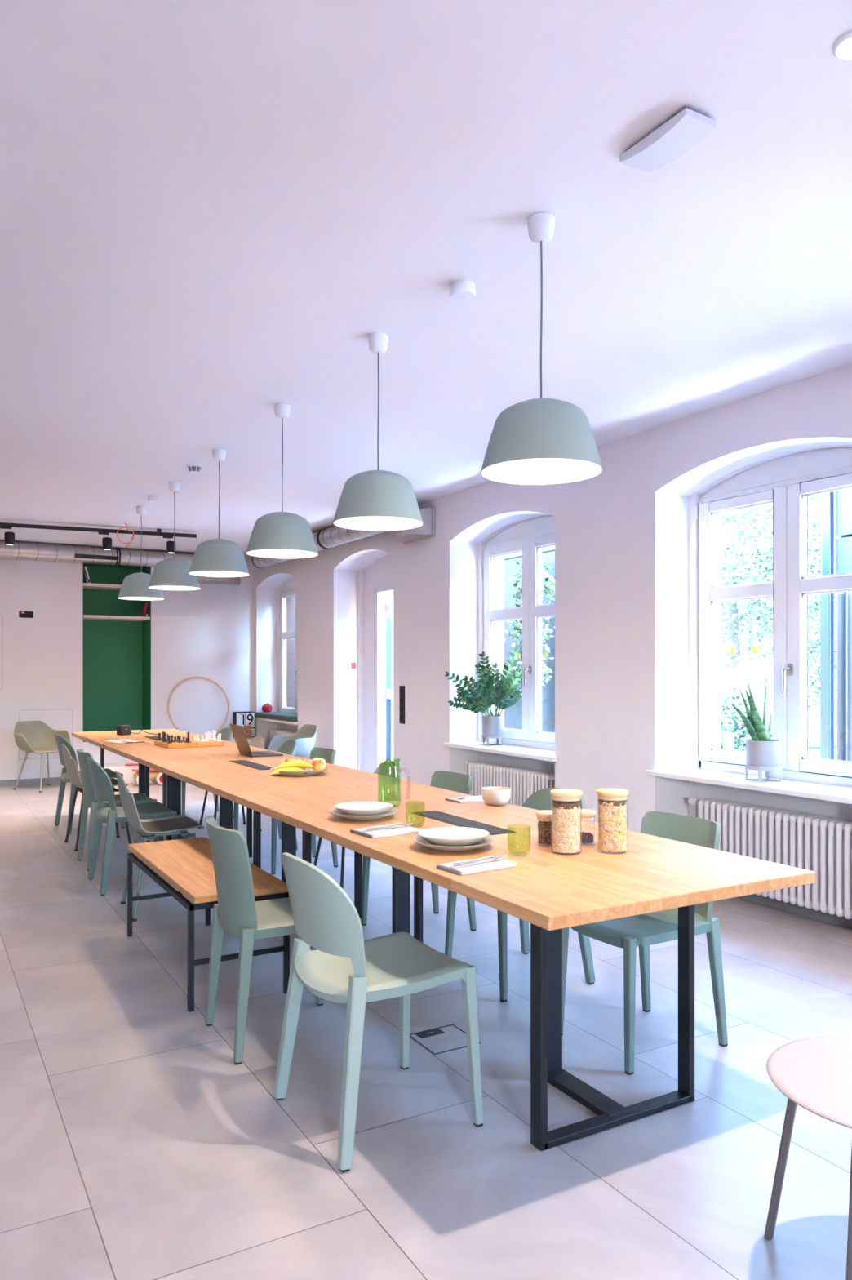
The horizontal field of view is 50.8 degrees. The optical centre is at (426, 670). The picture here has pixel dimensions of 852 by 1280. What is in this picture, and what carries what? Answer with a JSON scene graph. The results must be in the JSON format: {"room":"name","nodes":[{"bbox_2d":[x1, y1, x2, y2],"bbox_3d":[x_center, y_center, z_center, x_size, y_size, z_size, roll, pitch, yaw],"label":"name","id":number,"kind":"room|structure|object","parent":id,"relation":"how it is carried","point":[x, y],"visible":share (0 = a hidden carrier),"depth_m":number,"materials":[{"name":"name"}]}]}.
{"room":"common room","nodes":[
{"label":"common room","id":0,"kind":"room"},
{"bbox_2d":[0,558,254,780],"bbox_3d":[-5.193,-0.073,10.646,6.350,2.837,0.600,0,0,-30],"label":"wall","id":1,"kind":"structure","parent":0,"point":[208,632],"depth_m":10.90,"materials":[{"name":"white paint"}]},
{"bbox_2d":[0,613,4,691],"bbox_3d":[-5.258,-0.217,10.261,0.795,0.908,0.006,0,0,-30],"label":"access panel","id":2,"kind":"object","parent":1,"relation":"attached to","point":[2,615],"visible":1,"depth_m":10.45,"materials":[{"name":"white paint"}]},
{"bbox_2d":[0,777,71,786],"bbox_3d":[-5.974,1.310,9.848,4.200,0.072,0.012,0,0,-30],"label":"baseboard","id":3,"kind":"structure","parent":1,"relation":"attached to","point":[52,780],"depth_m":10.58,"materials":[{"name":"grey tile"}]},
{"bbox_2d":[17,706,74,761],"bbox_3d":[-4.519,0.751,10.683,0.627,0.623,0.006,0,0,-30],"label":"access panel","id":4,"kind":"object","parent":1,"relation":"attached to","point":[57,718],"visible":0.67,"depth_m":10.70,"materials":[{"name":"white paint"}]},
{"bbox_2d":[83,563,151,742],"bbox_3d":[-3.934,-0.254,11.307,0.812,2.240,0.473,0,0,-30],"label":"wall niche","id":5,"kind":"object","parent":1,"relation":"attached to","point":[117,654],"visible":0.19,"depth_m":11.49,"materials":[{"name":"green paint"}]},
{"bbox_2d":[83,582,121,590],"bbox_3d":[-3.932,-1.050,11.303,0.798,0.036,0.448,0,0,-30],"label":"wall shelf","id":6,"kind":"object","parent":5,"relation":"attached to","point":[86,585],"visible":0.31,"depth_m":11.11,"materials":[{"name":"beige"}]},
{"bbox_2d":[83,614,150,621],"bbox_3d":[-3.932,-0.662,11.303,0.798,0.036,0.448,0,0,-30],"label":"wall shelf","id":7,"kind":"object","parent":5,"relation":"attached to","point":[85,616],"visible":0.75,"depth_m":11.20,"materials":[{"name":"beige"}]},
{"bbox_2d":[197,575,239,585],"bbox_3d":[-2.689,-1.269,11.666,0.590,0.290,0.126,0,0,-30],"label":"hood","id":8,"kind":"object","parent":1,"relation":"attached to","point":[202,580],"visible":0.27,"depth_m":11.64,"materials":[{"name":"metal"}]},
{"bbox_2d":[0,0,851,556],"bbox_3d":[-1.343,-1.616,4.254,7.090,0.250,15.520,0,0,-30],"label":"ceiling","id":9,"kind":"structure","parent":0,"point":[211,211],"depth_m":3.06,"materials":[{"name":"white paint"}]},
{"bbox_2d":[0,540,194,567],"bbox_3d":[-5.155,-1.357,10.121,5.875,0.260,0.307,0,0,-30],"label":"air duct","id":10,"kind":"object","parent":9,"relation":"hanging from","point":[20,550],"visible":0.75,"depth_m":10.62,"materials":[{"name":"metal"}]},
{"bbox_2d":[74,553,119,560],"bbox_3d":[-3.913,-1.352,10.673,0.500,0.051,0.028,0,0,-30],"label":"grille","id":11,"kind":"object","parent":10,"relation":"attached to","point":[77,557],"depth_m":10.67,"materials":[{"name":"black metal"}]},
{"bbox_2d":[0,522,196,537],"bbox_3d":[-4.217,-1.456,8.817,3.851,0.070,0.034,0,0,-24],"label":"track","id":12,"kind":"object","parent":9,"relation":"attached to","point":[158,532],"visible":1,"depth_m":9.17,"materials":[{"name":"black metal"}]},
{"bbox_2d":[0,525,14,545],"bbox_3d":[-4.128,-1.332,8.854,0.132,0.178,0.093,0,0,-30],"label":"track spotlight","id":13,"kind":"object","parent":12,"relation":"attached to","point":[9,536],"visible":1,"depth_m":8.83,"materials":[{"name":"black metal"}]},
{"bbox_2d":[98,531,111,550],"bbox_3d":[-3.294,-1.332,9.220,0.132,0.178,0.093,0,0,-30],"label":"track spotlight","id":14,"kind":"object","parent":12,"relation":"attached to","point":[107,541],"visible":1,"depth_m":9.20,"materials":[{"name":"black metal"}]},
{"bbox_2d":[163,535,175,553],"bbox_3d":[-2.710,-1.332,9.477,0.132,0.178,0.093,0,0,-30],"label":"track spotlight","id":15,"kind":"object","parent":12,"relation":"attached to","point":[170,544],"visible":0.91,"depth_m":9.45,"materials":[{"name":"black metal"}]},
{"bbox_2d":[118,505,164,600],"bbox_3d":[-2.585,-1.073,8.149,0.400,0.837,0.400,0,0,35],"label":"pendant lamp","id":16,"kind":"object","parent":9,"relation":"hanging from","point":[135,586],"visible":0.84,"depth_m":8.02,"materials":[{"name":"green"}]},
{"bbox_2d":[148,481,200,590],"bbox_3d":[-1.992,-1.073,7.112,0.400,0.837,0.400,0,0,-4],"label":"pendant lamp","id":17,"kind":"object","parent":9,"relation":"hanging from","point":[171,574],"visible":0.95,"depth_m":6.99,"materials":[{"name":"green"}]},
{"bbox_2d":[186,463,203,473],"bbox_3d":[-1.682,-1.465,6.526,0.124,0.053,0.124,0,0,-30],"label":"smoke detector","id":18,"kind":"object","parent":9,"relation":"attached to","point":[193,468],"visible":1,"depth_m":6.49,"materials":[{"name":"white plastic"}]},
{"bbox_2d":[188,448,249,577],"bbox_3d":[-1.399,-1.073,6.074,0.400,0.837,0.400,0,0,35],"label":"pendant lamp","id":19,"kind":"object","parent":9,"relation":"hanging from","point":[217,557],"visible":1,"depth_m":5.95,"materials":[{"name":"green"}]},
{"bbox_2d":[245,402,318,558],"bbox_3d":[-0.806,-1.073,5.037,0.400,0.837,0.400,0,0,-4],"label":"pendant lamp","id":20,"kind":"object","parent":9,"relation":"hanging from","point":[277,535],"visible":1,"depth_m":4.92,"materials":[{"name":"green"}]},
{"bbox_2d":[244,525,404,571],"bbox_3d":[-1.251,-1.363,9.735,0.210,0.256,4.215,0,0,-30],"label":"air duct","id":21,"kind":"object","parent":9,"relation":"hanging from","point":[327,538],"visible":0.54,"depth_m":9.15,"materials":[{"name":"metal"}]},
{"bbox_2d":[333,332,422,530],"bbox_3d":[-0.213,-1.073,4.000,0.400,0.837,0.400,0,0,-4],"label":"pendant lamp","id":22,"kind":"object","parent":9,"relation":"hanging from","point":[378,500],"visible":1,"depth_m":3.88,"materials":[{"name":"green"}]},
{"bbox_2d":[449,280,475,301],"bbox_3d":[0.143,-1.467,3.468,0.100,0.048,0.100,0,0,-30],"label":"smoke detector","id":23,"kind":"object","parent":9,"relation":"attached to","point":[460,290],"visible":1,"depth_m":3.44,"materials":[{"name":"white plastic"}]},
{"bbox_2d":[480,212,603,484],"bbox_3d":[0.380,-1.073,2.962,0.400,0.837,0.400,0,0,-4],"label":"pendant lamp","id":24,"kind":"object","parent":9,"relation":"hanging from","point":[540,441],"visible":1,"depth_m":2.85,"materials":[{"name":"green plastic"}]},
{"bbox_2d":[619,107,715,172],"bbox_3d":[0.667,-1.468,2.495,0.111,0.046,0.256,0,0,-30],"label":"emergency light","id":25,"kind":"object","parent":9,"relation":"attached to","point":[685,130],"visible":1,"depth_m":2.46,"materials":[{"name":"white plastic"}]},
{"bbox_2d":[832,31,851,59],"bbox_3d":[1.021,-1.486,2.133,0.100,0.010,0.100,0,0,-30],"label":"recessed light","id":26,"kind":"object","parent":9,"relation":"in","point":[842,47],"visible":1,"depth_m":2.14,"materials":[{"name":"white plastic"}]},
{"bbox_2d":[0,780,851,1279],"bbox_3d":[-1.306,1.406,4.391,6.890,0.120,15.320,0,0,-30],"label":"floor","id":27,"kind":"structure","parent":0,"point":[135,1144],"depth_m":2.73,"materials":[{"name":"tile"}]},
{"bbox_2d":[13,720,71,792],"bbox_3d":[-4.378,0.965,10.262,0.550,0.762,0.598,0,0,30],"label":"armchair","id":28,"kind":"object","parent":27,"relation":"on","point":[30,736],"visible":0.84,"depth_m":10.41,"materials":[{"name":"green plastic"}]},
{"bbox_2d":[54,733,124,833],"bbox_3d":[-2.914,0.942,7.726,0.509,0.807,0.505,0,0,-34],"label":"chair","id":29,"kind":"object","parent":27,"relation":"on","point":[60,740],"visible":0.55,"depth_m":7.61,"materials":[{"name":"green plastic"}]},
{"bbox_2d":[61,743,132,851],"bbox_3d":[-2.571,0.953,6.961,0.477,0.786,0.460,0,0,-32],"label":"shell chair","id":30,"kind":"object","parent":27,"relation":"on","point":[73,772],"visible":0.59,"depth_m":6.81,"materials":[{"name":"green plastic"}]},
{"bbox_2d":[76,748,158,871],"bbox_3d":[-2.182,0.948,6.309,0.504,0.795,0.406,0,0,-30],"label":"chair","id":31,"kind":"object","parent":27,"relation":"on","point":[89,800],"visible":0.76,"depth_m":6.14,"materials":[{"name":"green plastic"}]},
{"bbox_2d":[86,756,177,895],"bbox_3d":[-1.874,0.942,5.685,0.509,0.807,0.505,0,0,-29],"label":"chair","id":32,"kind":"object","parent":27,"relation":"on","point":[103,788],"visible":0.92,"depth_m":5.50,"materials":[{"name":"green plastic"}]},
{"bbox_2d":[130,768,162,785],"bbox_3d":[-3.249,1.250,10.560,0.390,0.192,0.208,0,0,-40],"label":"toy","id":33,"kind":"object","parent":27,"relation":"on","point":[155,776],"visible":0.59,"depth_m":10.52,"materials":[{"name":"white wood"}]},
{"bbox_2d":[115,771,204,921],"bbox_3d":[-1.506,0.953,5.084,0.477,0.786,0.460,0,0,-27],"label":"shell chair","id":34,"kind":"object","parent":27,"relation":"on","point":[148,829],"visible":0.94,"depth_m":5.00,"materials":[{"name":"green plastic"}]},
{"bbox_2d":[71,728,257,842],"bbox_3d":[-2.339,0.965,7.721,0.973,0.763,2.524,0,0,-30],"label":"table","id":35,"kind":"object","parent":27,"relation":"on","point":[96,738],"visible":0.42,"depth_m":7.40,"materials":[{"name":"brown wood"}]},
{"bbox_2d":[116,724,158,735],"bbox_3d":[-2.600,0.542,8.161,0.264,0.086,0.419,0,0,-45],"label":"socket","id":36,"kind":"object","parent":35,"relation":"on","point":[122,730],"visible":0.97,"depth_m":8.18,"materials":[{"name":"grey plastic"}]},
{"bbox_2d":[154,738,224,748],"bbox_3d":[-1.851,0.567,7.022,0.444,0.036,0.370,0,0,-32],"label":"board","id":37,"kind":"object","parent":35,"relation":"on","point":[211,743],"visible":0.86,"depth_m":6.88,"materials":[{"name":"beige wood"}]},
{"bbox_2d":[99,737,264,783],"bbox_3d":[-3.120,1.108,11.232,2.150,0.475,0.439,0,0,-30],"label":"bench","id":38,"kind":"object","parent":27,"relation":"on","point":[126,771],"visible":0.09,"depth_m":10.74,"materials":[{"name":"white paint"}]},
{"bbox_2d":[167,676,229,735],"bbox_3d":[-2.914,0.472,11.520,0.801,0.796,0.123,0,0,-31],"label":"hoop","id":39,"kind":"object","parent":38,"relation":"on","point":[192,677],"visible":0.79,"depth_m":11.54,"materials":[{"name":"brown wood"}]},
{"bbox_2d":[232,711,255,737],"bbox_3d":[-2.373,0.702,11.712,0.266,0.335,0.128,0,0,-30],"label":"desk calendar","id":40,"kind":"object","parent":38,"relation":"on","point":[240,718],"visible":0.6,"depth_m":11.67,"materials":[{"name":"grey paper"}]},
{"bbox_2d":[182,728,234,817],"bbox_3d":[-2.062,0.942,8.313,0.509,0.807,0.505,0,0,-30],"label":"chair","id":41,"kind":"object","parent":27,"relation":"on","point":[226,733],"visible":0.15,"depth_m":8.29,"materials":[{"name":"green plastic"}]},
{"bbox_2d":[127,836,289,1012],"bbox_3d":[-1.042,1.116,4.150,0.422,0.460,1.244,0,0,-30],"label":"wooden bench","id":42,"kind":"object","parent":27,"relation":"on","point":[187,864],"visible":0.88,"depth_m":3.90,"materials":[{"name":"brown wood"}]},
{"bbox_2d":[198,735,262,831],"bbox_3d":[-1.638,0.953,7.610,0.477,0.786,0.460,0,0,-30],"label":"shell chair","id":43,"kind":"object","parent":27,"relation":"on","point":[256,741],"visible":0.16,"depth_m":7.66,"materials":[{"name":"green plastic"}]},
{"bbox_2d":[204,817,324,1065],"bbox_3d":[-0.552,0.948,3.342,0.504,0.795,0.406,0,0,-28],"label":"chair","id":44,"kind":"object","parent":27,"relation":"on","point":[237,912],"visible":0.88,"depth_m":3.15,"materials":[{"name":"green plastic"}]},
{"bbox_2d":[233,739,297,850],"bbox_3d":[-1.255,0.942,6.881,0.509,0.807,0.505,0,0,-22],"label":"chair","id":45,"kind":"object","parent":27,"relation":"on","point":[289,747],"visible":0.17,"depth_m":6.97,"materials":[{"name":"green plastic"}]},
{"bbox_2d":[126,747,414,918],"bbox_3d":[-1.092,0.965,5.541,0.973,0.763,2.495,0,0,-30],"label":"table","id":46,"kind":"object","parent":27,"relation":"on","point":[225,773],"visible":0.61,"depth_m":5.05,"materials":[{"name":"brown wood"}]},
{"bbox_2d":[230,724,283,757],"bbox_3d":[-1.179,0.479,6.234,0.290,0.214,0.304,0,0,-28],"label":"laptop","id":47,"kind":"object","parent":46,"relation":"on","point":[238,732],"visible":1,"depth_m":6.17,"materials":[{"name":"grey metal"}]},
{"bbox_2d":[270,766,328,776],"bbox_3d":[-0.718,0.568,5.084,0.326,0.034,0.326,0,0,-30],"label":"fruit plate","id":48,"kind":"object","parent":46,"relation":"on","point":[308,771],"visible":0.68,"depth_m":4.97,"materials":[{"name":"white ceramic"}]},
{"bbox_2d":[269,767,306,774],"bbox_3d":[-0.764,0.555,4.969,0.203,0.035,0.089,0,0,-8],"label":"banana","id":49,"kind":"object","parent":48,"relation":"on","point":[286,769],"visible":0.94,"depth_m":4.97,"materials":[{"name":"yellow food"}]},
{"bbox_2d":[273,760,314,769],"bbox_3d":[-0.738,0.528,5.020,0.225,0.042,0.087,0,0,-5],"label":"banana","id":50,"kind":"object","parent":49,"relation":"on","point":[294,763],"visible":1,"depth_m":5.02,"materials":[{"name":"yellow food"}]},
{"bbox_2d":[267,724,316,757],"bbox_3d":[-1.449,0.965,9.539,0.550,0.762,0.598,0,0,-32],"label":"armchair","id":51,"kind":"object","parent":27,"relation":"on","point":[305,737],"visible":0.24,"depth_m":9.71,"materials":[{"name":"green plastic"}]},
{"bbox_2d":[271,746,337,874],"bbox_3d":[-0.893,0.948,6.223,0.504,0.795,0.406,0,0,-30],"label":"chair","id":52,"kind":"object","parent":27,"relation":"on","point":[328,754],"visible":0.14,"depth_m":6.15,"materials":[{"name":"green plastic"}]},
{"bbox_2d":[313,760,399,888],"bbox_3d":[-0.412,0.953,5.445,0.477,0.786,0.460,0,0,-34],"label":"shell chair","id":53,"kind":"object","parent":27,"relation":"on","point":[387,768],"visible":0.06,"depth_m":5.49,"materials":[{"name":"green plastic"}]},
{"bbox_2d":[273,852,483,1173],"bbox_3d":[-0.167,0.942,2.726,0.509,0.807,0.505,0,0,-31],"label":"chair","id":54,"kind":"object","parent":27,"relation":"on","point":[344,967],"visible":1,"depth_m":2.62,"materials":[{"name":"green plastic"}]},
{"bbox_2d":[360,770,476,931],"bbox_3d":[-0.029,0.948,4.713,0.504,0.795,0.406,0,0,-30],"label":"chair","id":55,"kind":"object","parent":27,"relation":"on","point":[453,781],"visible":0.17,"depth_m":4.75,"materials":[{"name":"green plastic"}]},
{"bbox_2d":[409,1024,481,1054],"bbox_3d":[0.066,1.344,3.280,0.196,0.003,0.196,0,0,-30],"label":"floor hatch","id":56,"kind":"object","parent":27,"relation":"on","point":[433,1032],"visible":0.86,"depth_m":3.32,"materials":[{"name":"black metal"}]},
{"bbox_2d":[444,787,595,1002],"bbox_3d":[0.417,0.942,3.970,0.509,0.807,0.505,0,0,-30],"label":"chair","id":57,"kind":"object","parent":27,"relation":"on","point":[542,799],"visible":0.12,"depth_m":3.92,"materials":[{"name":"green plastic"}]},
{"bbox_2d":[235,782,815,1151],"bbox_3d":[0.122,0.965,3.417,0.973,0.763,2.393,0,0,-30],"label":"table","id":58,"kind":"object","parent":27,"relation":"on","point":[547,890],"visible":0.8,"depth_m":2.77,"materials":[{"name":"brown wood"}]},
{"bbox_2d":[333,801,393,815],"bbox_3d":[-0.248,0.557,3.577,0.236,0.040,0.236,0,0,-30],"label":"shallow bowl","id":59,"kind":"object","parent":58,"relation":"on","point":[350,808],"visible":0.84,"depth_m":3.62,"materials":[{"name":"beige ceramic"}]},
{"bbox_2d":[328,807,399,820],"bbox_3d":[-0.248,0.570,3.577,0.278,0.030,0.278,0,0,-30],"label":"dinner plate","id":60,"kind":"object","parent":58,"relation":"on","point":[392,811],"visible":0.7,"depth_m":3.50,"materials":[{"name":"white ceramic"}]},
{"bbox_2d":[350,822,421,838],"bbox_3d":[-0.146,0.579,3.256,0.213,0.012,0.158,0,0,-35],"label":"napkin","id":61,"kind":"object","parent":58,"relation":"on","point":[404,830],"visible":0.8,"depth_m":3.22,"materials":[{"name":"grey fabric"}]},
{"bbox_2d":[417,826,489,846],"bbox_3d":[0.092,0.557,2.975,0.236,0.040,0.236,0,0,-30],"label":"shallow bowl","id":62,"kind":"object","parent":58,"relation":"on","point":[438,836],"visible":0.93,"depth_m":3.02,"materials":[{"name":"beige ceramic"}]},
{"bbox_2d":[412,834,495,851],"bbox_3d":[0.092,0.570,2.975,0.278,0.030,0.278,0,0,-30],"label":"dinner plate","id":63,"kind":"object","parent":58,"relation":"on","point":[489,839],"visible":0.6,"depth_m":2.90,"materials":[{"name":"white ceramic"}]},
{"bbox_2d":[445,795,484,803],"bbox_3d":[0.202,0.581,4.064,0.198,0.009,0.122,0,0,-32],"label":"napkin","id":64,"kind":"object","parent":58,"relation":"on","point":[479,798],"visible":0.68,"depth_m":4.03,"materials":[{"name":"grey fabric"}]},
{"bbox_2d":[436,855,516,875],"bbox_3d":[0.151,0.579,2.675,0.213,0.012,0.126,0,0,-36],"label":"napkin","id":65,"kind":"object","parent":58,"relation":"on","point":[500,864],"visible":0.88,"depth_m":2.65,"materials":[{"name":"grey fabric"}]},
{"bbox_2d":[481,786,511,805],"bbox_3d":[0.307,0.549,3.924,0.127,0.072,0.127,0,0,-30],"label":"bowl","id":66,"kind":"object","parent":58,"relation":"on","point":[491,795],"visible":1,"depth_m":3.88,"materials":[{"name":"beige ceramic"}]},
{"bbox_2d":[536,809,552,845],"bbox_3d":[0.411,0.530,3.026,0.079,0.110,0.079,0,0,-30],"label":"storage jar","id":67,"kind":"object","parent":58,"relation":"on","point":[544,816],"visible":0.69,"depth_m":3.00,"materials":[{"name":"clear glass"}]},
{"bbox_2d":[550,788,582,853],"bbox_3d":[0.453,0.486,2.895,0.103,0.198,0.103,0,0,-30],"label":"storage jar","id":68,"kind":"object","parent":58,"relation":"on","point":[566,806],"visible":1,"depth_m":2.86,"materials":[{"name":"clear glass"}]},
{"bbox_2d":[580,808,595,844],"bbox_3d":[0.535,0.530,3.045,0.079,0.110,0.079,0,0,-30],"label":"storage jar","id":69,"kind":"object","parent":58,"relation":"on","point":[585,814],"visible":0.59,"depth_m":3.02,"materials":[{"name":"clear glass"}]},
{"bbox_2d":[596,788,628,853],"bbox_3d":[0.605,0.486,2.912,0.103,0.198,0.103,0,0,-30],"label":"storage jar","id":70,"kind":"object","parent":58,"relation":"on","point":[612,802],"visible":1,"depth_m":2.87,"materials":[{"name":"clear glass"}]},
{"bbox_2d":[562,811,728,1075],"bbox_3d":[0.792,0.948,3.282,0.504,0.795,0.406,0,0,-31],"label":"chair","id":71,"kind":"object","parent":27,"relation":"on","point":[643,931],"visible":0.42,"depth_m":3.21,"materials":[{"name":"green plastic"}]},
{"bbox_2d":[764,1035,851,1279],"bbox_3d":[1.008,1.121,1.958,0.499,0.452,0.499,0,0,-15],"label":"side table","id":72,"kind":"object","parent":27,"relation":"on","point":[815,1074],"visible":1,"depth_m":2.02,"materials":[{"name":"grey"}]},
{"bbox_2d":[286,513,720,748],"bbox_3d":[1.616,-0.073,6.061,0.158,2.837,15.320,0,0,-30],"label":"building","id":73,"kind":"structure","parent":0,"point":[500,561],"depth_m":7.83,"materials":[{"name":"paint"}]},
{"bbox_2d":[254,363,851,832],"bbox_3d":[1.381,-0.073,5.927,0.380,2.837,15.320,0,0,-30],"label":"wall","id":74,"kind":"structure","parent":0,"point":[627,535],"depth_m":6.06,"materials":[{"name":"white paint"}]},
{"bbox_2d":[255,716,297,724],"bbox_3d":[-1.772,0.624,11.312,0.350,0.031,1.520,0,0,-30],"label":"trim","id":75,"kind":"structure","parent":74,"relation":"attached to","point":[256,718],"depth_m":11.05,"materials":[{"name":"white paint"}]},
{"bbox_2d":[254,711,297,721],"bbox_3d":[-1.784,0.577,11.334,0.372,0.062,1.350,0,0,-30],"label":"cushion","id":76,"kind":"object","parent":75,"relation":"on","point":[282,716],"visible":0.69,"depth_m":11.16,"materials":[{"name":"green fabric"}]},
{"bbox_2d":[268,728,296,742],"bbox_3d":[-1.722,1.013,11.409,0.166,0.487,1.311,0,0,-30],"label":"radiator","id":77,"kind":"object","parent":74,"relation":"attached to","point":[273,732],"visible":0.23,"depth_m":11.63,"materials":[{"name":"white metal"}]},
{"bbox_2d":[278,577,297,713],"bbox_3d":[-1.610,-0.295,11.404,0.149,1.838,1.358,0,0,-30],"label":"window","id":78,"kind":"structure","parent":74,"relation":"in","point":[290,589],"depth_m":11.89,"materials":[{"name":"white paint"}]},
{"bbox_2d":[364,553,393,773],"bbox_3d":[-0.336,0.066,9.282,0.050,2.560,1.280,0,0,-30],"label":"trim","id":79,"kind":"structure","parent":74,"relation":"attached to","point":[380,574],"depth_m":9.67,"materials":[{"name":"white paint"}]},
{"bbox_2d":[375,585,393,770],"bbox_3d":[-0.323,0.233,9.616,0.438,2.225,1.780,0,0,-9],"label":"door","id":80,"kind":"structure","parent":74,"relation":"in","point":[382,607],"depth_m":9.59,"materials":[{"name":"white metal"}]},
{"bbox_2d":[399,685,404,724],"bbox_3d":[-0.222,0.316,8.333,0.014,0.352,0.090,0,0,-30],"label":"power strip","id":81,"kind":"object","parent":74,"relation":"attached to","point":[402,688],"visible":1,"depth_m":8.32,"materials":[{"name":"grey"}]},
{"bbox_2d":[397,506,435,543],"bbox_3d":[-0.131,-1.304,8.023,0.176,0.265,0.570,0,0,-30],"label":"hood","id":82,"kind":"object","parent":74,"relation":"attached to","point":[428,530],"visible":0.66,"depth_m":7.84,"materials":[{"name":"metal"}]},
{"bbox_2d":[443,741,556,761],"bbox_3d":[0.666,0.624,7.047,0.350,0.031,1.495,0,0,-30],"label":"windowsill","id":83,"kind":"structure","parent":74,"relation":"attached to","point":[505,749],"depth_m":6.95,"materials":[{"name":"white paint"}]},
{"bbox_2d":[444,647,522,745],"bbox_3d":[0.484,0.207,7.357,0.670,0.802,0.242,0,0,5],"label":"leafy potted plant","id":84,"kind":"object","parent":83,"relation":"on","point":[490,691],"visible":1,"depth_m":7.32,"materials":[{"name":"green plant"}]},
{"bbox_2d":[466,760,555,805],"bbox_3d":[0.677,1.013,7.212,0.166,0.487,1.219,0,0,-30],"label":"radiator","id":85,"kind":"object","parent":74,"relation":"attached to","point":[522,782],"visible":0.46,"depth_m":7.07,"materials":[{"name":"white metal"}]},
{"bbox_2d":[481,515,555,751],"bbox_3d":[0.828,-0.295,7.139,0.149,1.838,1.333,0,0,-30],"label":"window","id":86,"kind":"structure","parent":74,"relation":"in","point":[529,536],"depth_m":7.16,"materials":[{"name":"white paint"}]},
{"bbox_2d":[645,767,851,804],"bbox_3d":[1.869,0.624,4.941,0.350,0.031,1.495,0,0,-30],"label":"windowsill","id":87,"kind":"structure","parent":74,"relation":"attached to","point":[842,794],"depth_m":4.86,"materials":[{"name":"white paint"}]},
{"bbox_2d":[730,671,782,782],"bbox_3d":[1.841,0.305,4.963,0.264,0.606,0.191,0,0,-30],"label":"snake plant","id":88,"kind":"object","parent":87,"relation":"on","point":[763,753],"visible":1,"depth_m":4.94,"materials":[{"name":"green plant"}]},
{"bbox_2d":[688,797,851,919],"bbox_3d":[1.950,1.013,4.985,0.166,0.487,1.219,0,0,-30],"label":"radiator","id":89,"kind":"object","parent":74,"relation":"attached to","point":[820,844],"visible":0.77,"depth_m":4.80,"materials":[{"name":"white metal"}]},
{"bbox_2d":[695,446,851,787],"bbox_3d":[2.031,-0.295,5.034,0.149,1.838,1.333,0,0,-30],"label":"window","id":90,"kind":"structure","parent":74,"relation":"in","point":[787,482],"depth_m":5.05,"materials":[{"name":"white paint"}]},
{"bbox_2d":[735,893,851,929],"bbox_3d":[2.016,1.303,5.025,0.012,0.085,1.433,0,0,-30],"label":"baseboard","id":91,"kind":"structure","parent":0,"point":[842,922],"depth_m":4.94,"materials":[{"name":"grey tile"}]},
{"label":"outside","id":92,"kind":"structure","parent":0,"visible":0},
{"bbox_3d":[-2.525,1.451,14.683,1.210,0.030,52.000,0,0,-30],"label":"planting bed","id":93,"kind":"object","parent":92,"visible":0},
{"bbox_2d":[386,618,391,760],"bbox_3d":[-0.383,0.406,10.796,0.550,2.080,0.345,0,0,-30],"label":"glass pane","id":94,"kind":"object","parent":93,"relation":"on","point":[388,620],"visible":0.03,"depth_m":10.89,"materials":[{"name":"glass"}]},
{"bbox_2d":[504,560,555,715],"bbox_3d":[1.013,0.178,8.638,0.647,2.586,0.798,0,0,-30],"label":"tree","id":95,"kind":"object","parent":93,"relation":"on","point":[552,584],"visible":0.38,"depth_m":8.58,"materials":[{"name":"green plant"}]},
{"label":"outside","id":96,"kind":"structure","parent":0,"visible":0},
{"bbox_3d":[4.960,1.581,11.474,60.000,0.230,65.000,0,0,-30],"label":"terrace","id":97,"kind":"object","parent":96,"visible":0},
{"bbox_2d":[504,545,555,733],"bbox_3d":[1.758,-0.134,11.383,1.250,3.200,1.420,0,0,-30],"label":"glazed wing","id":98,"kind":"object","parent":97,"relation":"on","point":[513,714],"visible":0.02,"depth_m":11.27},
{"bbox_2d":[721,730,734,750],"bbox_3d":[3.310,1.046,9.211,0.447,0.841,0.434,0,0,5],"label":"chair","id":99,"kind":"object","parent":97,"relation":"on","point":[728,737],"visible":0.12,"depth_m":9.20,"materials":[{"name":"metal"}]},
{"bbox_2d":[720,679,773,751],"bbox_3d":[3.475,0.792,10.468,1.215,1.409,1.820,0,0,-2],"label":"shrub","id":100,"kind":"object","parent":97,"relation":"on","point":[731,711],"visible":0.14,"depth_m":10.31,"materials":[{"name":"green plant"}]},
{"bbox_2d":[720,493,836,749],"bbox_3d":[4.072,-0.970,11.746,2.400,4.884,3.254,0,0,-27],"label":"leafy tree","id":101,"kind":"object","parent":97,"relation":"on","point":[762,568],"visible":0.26,"depth_m":11.36,"materials":[{"name":"green plant"}]},
{"bbox_2d":[720,495,836,722],"bbox_3d":[8.059,-3.184,24.188,6.800,9.300,22.800,0,0,-30],"label":"house","id":102,"kind":"structure","parent":97,"relation":"on","point":[755,674],"depth_m":19.60,"materials":[{"name":"grey"}]},
{"bbox_2d":[721,716,836,759],"bbox_3d":[4.001,1.081,14.612,0.250,0.770,10.600,0,0,-30],"label":"wall","id":103,"kind":"structure","parent":97,"relation":"on","point":[814,726],"depth_m":12.16,"materials":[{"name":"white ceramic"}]},
{"bbox_2d":[753,490,840,722],"bbox_3d":[6.105,-0.863,13.545,1.988,4.668,2.664,0,0,-8],"label":"leafy tree","id":104,"kind":"object","parent":97,"relation":"on","point":[813,646],"visible":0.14,"depth_m":13.40,"materials":[{"name":"green plant"}]},
{"bbox_2d":[820,488,851,761],"bbox_3d":[6.729,-0.184,6.112,6.250,3.300,6.335,0,0,-30],"label":"annex building","id":105,"kind":"structure","parent":97,"relation":"on","point":[843,497],"depth_m":7.83,"materials":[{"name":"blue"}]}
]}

